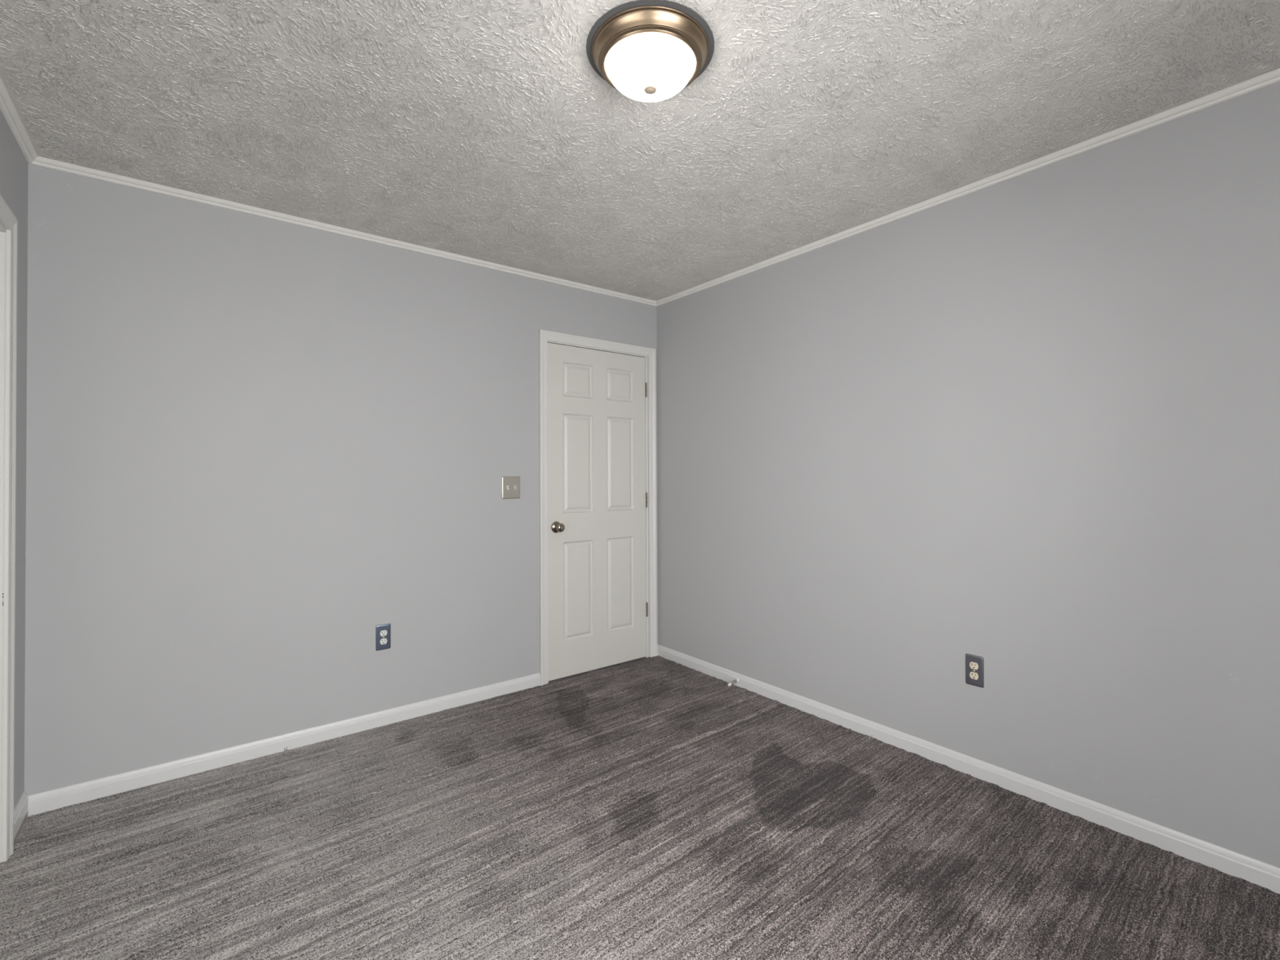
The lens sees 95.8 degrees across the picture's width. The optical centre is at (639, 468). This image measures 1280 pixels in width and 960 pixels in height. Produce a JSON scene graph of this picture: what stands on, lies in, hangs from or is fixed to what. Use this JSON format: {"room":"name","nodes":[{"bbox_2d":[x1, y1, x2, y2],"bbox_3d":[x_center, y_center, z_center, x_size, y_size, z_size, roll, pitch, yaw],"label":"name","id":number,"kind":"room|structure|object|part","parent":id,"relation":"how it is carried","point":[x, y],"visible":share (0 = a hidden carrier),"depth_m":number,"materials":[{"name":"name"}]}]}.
{"room":"empty bedroom","nodes":[
{"label":"empty bedroom","id":0,"kind":"room"},
{"bbox_2d":[0,110,27,808],"bbox_3d":[-1.119,0.040,0.565,0.120,2.440,3.900,0,-1,-38],"label":"wall","id":1,"kind":"structure","parent":0,"point":[13,163],"depth_m":2.06,"materials":[{"name":"grey paint"}]},
{"bbox_2d":[0,194,17,862],"bbox_3d":[-1.882,0.218,1.556,0.138,2.120,0.866,0,-1,-38],"label":"door","id":2,"kind":"structure","parent":1,"relation":"in","point":[8,221],"depth_m":1.89,"materials":[{"name":"white paint"}]},
{"bbox_2d":[0,75,38,164],"bbox_3d":[-1.064,-1.165,0.623,0.030,0.028,3.900,0,-1,-38],"label":"trim","id":3,"kind":"structure","parent":1,"relation":"attached to","point":[7,108],"depth_m":1.93,"materials":[{"name":"beige paint"}]},
{"bbox_2d":[13,790,27,843],"bbox_3d":[-1.062,1.213,0.595,0.012,0.095,3.900,0,-1,-38],"label":"baseboard","id":4,"kind":"structure","parent":1,"relation":"attached to","point":[20,810],"depth_m":2.04,"materials":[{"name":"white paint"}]},
{"bbox_2d":[24,164,657,795],"bbox_3d":[-1.113,0.064,3.120,3.275,2.440,0.120,0,-1,-38],"label":"wall","id":5,"kind":"structure","parent":0,"point":[256,446],"depth_m":2.58,"materials":[{"name":"grey paint"}]},
{"bbox_2d":[26,644,657,816],"bbox_3d":[-1.067,1.248,3.057,3.035,0.072,0.012,0,-1,-38],"label":"baseboard","id":6,"kind":"structure","parent":5,"relation":"attached to","point":[53,799],"depth_m":2.56,"materials":[{"name":"white paint"}]},
{"bbox_2d":[30,155,656,306],"bbox_3d":[-1.071,-1.142,3.073,3.035,0.028,0.030,0,-1,-38],"label":"trim","id":7,"kind":"structure","parent":5,"relation":"attached to","point":[42,162],"depth_m":2.68,"materials":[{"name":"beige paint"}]},
{"bbox_2d":[375,623,391,650],"bbox_3d":[-1.285,0.845,2.894,0.070,0.126,0.009,0,-1,-38],"label":"wall outlet","id":8,"kind":"object","parent":5,"relation":"attached to","point":[383,632],"visible":1,"depth_m":2.89,"materials":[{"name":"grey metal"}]},
{"bbox_2d":[379,638,387,644],"bbox_3d":[-1.283,0.865,2.893,0.037,0.032,0.005,0,-1,-38],"label":"receptacle","id":9,"kind":"object","parent":8,"relation":"attached to","point":[382,641],"depth_m":2.89,"materials":[{"name":"white plastic"}]},
{"bbox_2d":[379,630,387,636],"bbox_3d":[-1.284,0.824,2.893,0.037,0.032,0.005,0,-1,-38],"label":"receptacle","id":10,"kind":"object","parent":8,"relation":"attached to","point":[382,633],"depth_m":2.89,"materials":[{"name":"white plastic"}]},
{"bbox_2d":[501,476,519,498],"bbox_3d":[-0.739,0.110,3.325,0.114,0.128,0.016,0,-1,-38],"label":"light switch","id":11,"kind":"object","parent":5,"relation":"attached to","point":[510,486],"visible":1,"depth_m":3.32,"materials":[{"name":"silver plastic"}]},
{"bbox_2d":[538,329,657,685],"bbox_3d":[-0.263,0.234,3.735,0.894,2.118,0.194,0,-1,-38],"label":"door","id":12,"kind":"structure","parent":5,"relation":"in","point":[595,423],"depth_m":3.69,"materials":[{"name":"white paint"}]},
{"bbox_3d":[-0.506,0.356,3.507,0.070,0.070,0.012,0,-1,-38],"label":"knob","id":13,"kind":"part","parent":12,"relation":"part of","materials":[{"name":"silver metal"}]},
{"bbox_2d":[0,655,1279,959],"bbox_3d":[0.042,1.265,1.521,3.174,0.011,4.002,0,-1,-38],"label":"floor","id":14,"kind":"structure","parent":0,"point":[657,807],"depth_m":1.88,"materials":[{"name":"grey carpet"}]},
{"bbox_2d":[0,0,1279,301],"bbox_3d":[0.120,-1.236,1.548,3.275,0.120,4.140,0,-1,-38],"label":"ceiling","id":15,"kind":"structure","parent":0,"point":[488,131],"depth_m":1.87,"materials":[{"name":"paint"}]},
{"bbox_2d":[586,0,714,102],"bbox_3d":[0.029,-1.117,1.626,0.359,0.116,0.359,-1,-1,28],"label":"ceiling light","id":16,"kind":"object","parent":15,"relation":"attached to","point":[647,51],"visible":1,"depth_m":1.54,"materials":[{"name":"frosted white glass"},{"name":"brushed bronze"}]},
{"bbox_2d":[656,81,1279,867],"bbox_3d":[1.368,0.049,2.507,0.120,2.440,3.900,0,-1,-38],"label":"wall","id":17,"kind":"structure","parent":0,"point":[1028,424],"depth_m":2.23,"materials":[{"name":"grey paint"}]},
{"bbox_2d":[656,67,1279,306],"bbox_3d":[1.304,-1.157,2.472,0.030,0.028,3.900,0,-1,-38],"label":"trim","id":18,"kind":"structure","parent":17,"relation":"attached to","point":[1271,77],"depth_m":2.23,"materials":[{"name":"beige paint"}]},
{"bbox_2d":[657,644,1279,893],"bbox_3d":[1.320,1.233,2.455,0.012,0.072,3.900,0,-1,-38],"label":"baseboard","id":19,"kind":"structure","parent":17,"relation":"attached to","point":[1229,862],"depth_m":2.22,"materials":[{"name":"white paint"}]},
{"bbox_2d":[727,678,738,686],"bbox_3d":[0.543,1.250,3.377,0.078,0.029,0.021,0,-1,-38],"label":"door stop","id":20,"kind":"object","parent":19,"relation":"attached to","point":[736,679],"visible":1,"depth_m":3.37,"materials":[{"name":"white rubber"}]},
{"bbox_2d":[965,653,983,688],"bbox_3d":[1.379,0.834,2.385,0.009,0.126,0.070,0,-1,-38],"label":"wall outlet","id":21,"kind":"object","parent":17,"relation":"attached to","point":[974,664],"visible":1,"depth_m":2.38,"materials":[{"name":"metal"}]},
{"bbox_2d":[968,671,978,679],"bbox_3d":[1.377,0.855,2.383,0.001,0.032,0.037,0,-1,-38],"label":"receptacle","id":22,"kind":"object","parent":21,"relation":"attached to","point":[972,675],"depth_m":2.38,"materials":[{"name":"beige plastic"}]},
{"bbox_2d":[968,662,978,669],"bbox_3d":[1.377,0.814,2.384,0.001,0.032,0.037,0,-1,-38],"label":"receptacle","id":23,"kind":"object","parent":21,"relation":"attached to","point":[972,665],"depth_m":2.38,"materials":[{"name":"beige plastic"}]}
]}

